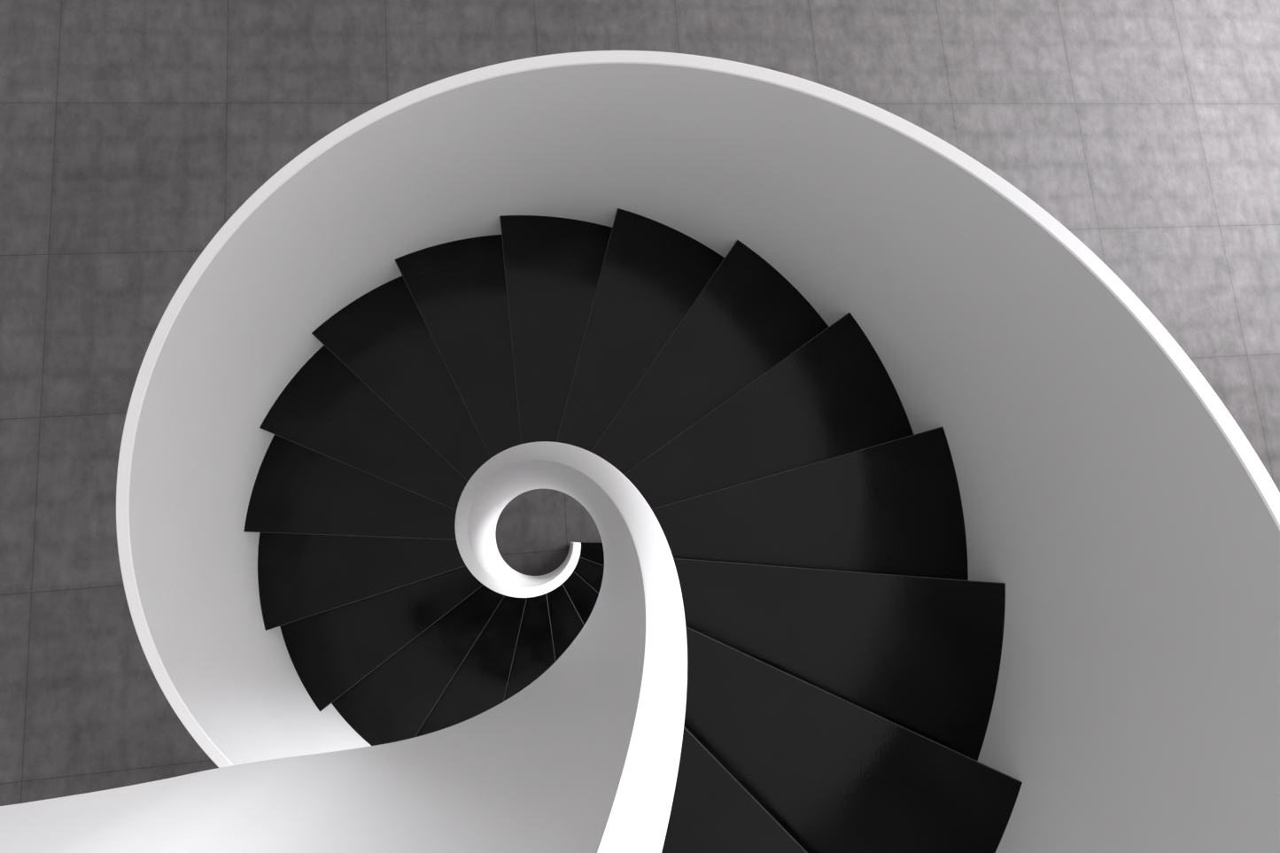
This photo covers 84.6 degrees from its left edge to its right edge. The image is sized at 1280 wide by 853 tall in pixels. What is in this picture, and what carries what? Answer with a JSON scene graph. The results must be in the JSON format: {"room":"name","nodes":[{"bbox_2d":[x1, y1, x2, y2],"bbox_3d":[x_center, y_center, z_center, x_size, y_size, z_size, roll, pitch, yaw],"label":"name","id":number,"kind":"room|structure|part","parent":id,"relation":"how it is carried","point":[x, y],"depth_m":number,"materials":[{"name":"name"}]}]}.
{"room":"spiral staircase","nodes":[
{"label":"spiral staircase","id":0,"kind":"room"},
{"bbox_2d":[0,0,1279,806],"bbox_3d":[-0.676,0.801,4.875,28.000,0.001,28.000,0,81,-7],"label":"floor","id":1,"kind":"structure","parent":0,"point":[132,132],"depth_m":5.19,"materials":[{"name":"grey tile"}]},
{"bbox_2d":[0,50,1279,852],"bbox_3d":[-0.354,0.370,2.200,2.751,5.457,2.751,-11,82,-8],"label":"spiral staircase","id":2,"kind":"structure","parent":1,"relation":"on","point":[920,531],"depth_m":1.97,"materials":[{"name":"white paint"}]},
{"bbox_3d":[-0.402,0.453,2.172,0.479,5.439,0.675,38,79,0],"label":"balustrade","id":3,"kind":"part","parent":2,"relation":"part of","materials":[{"name":"white paint"}]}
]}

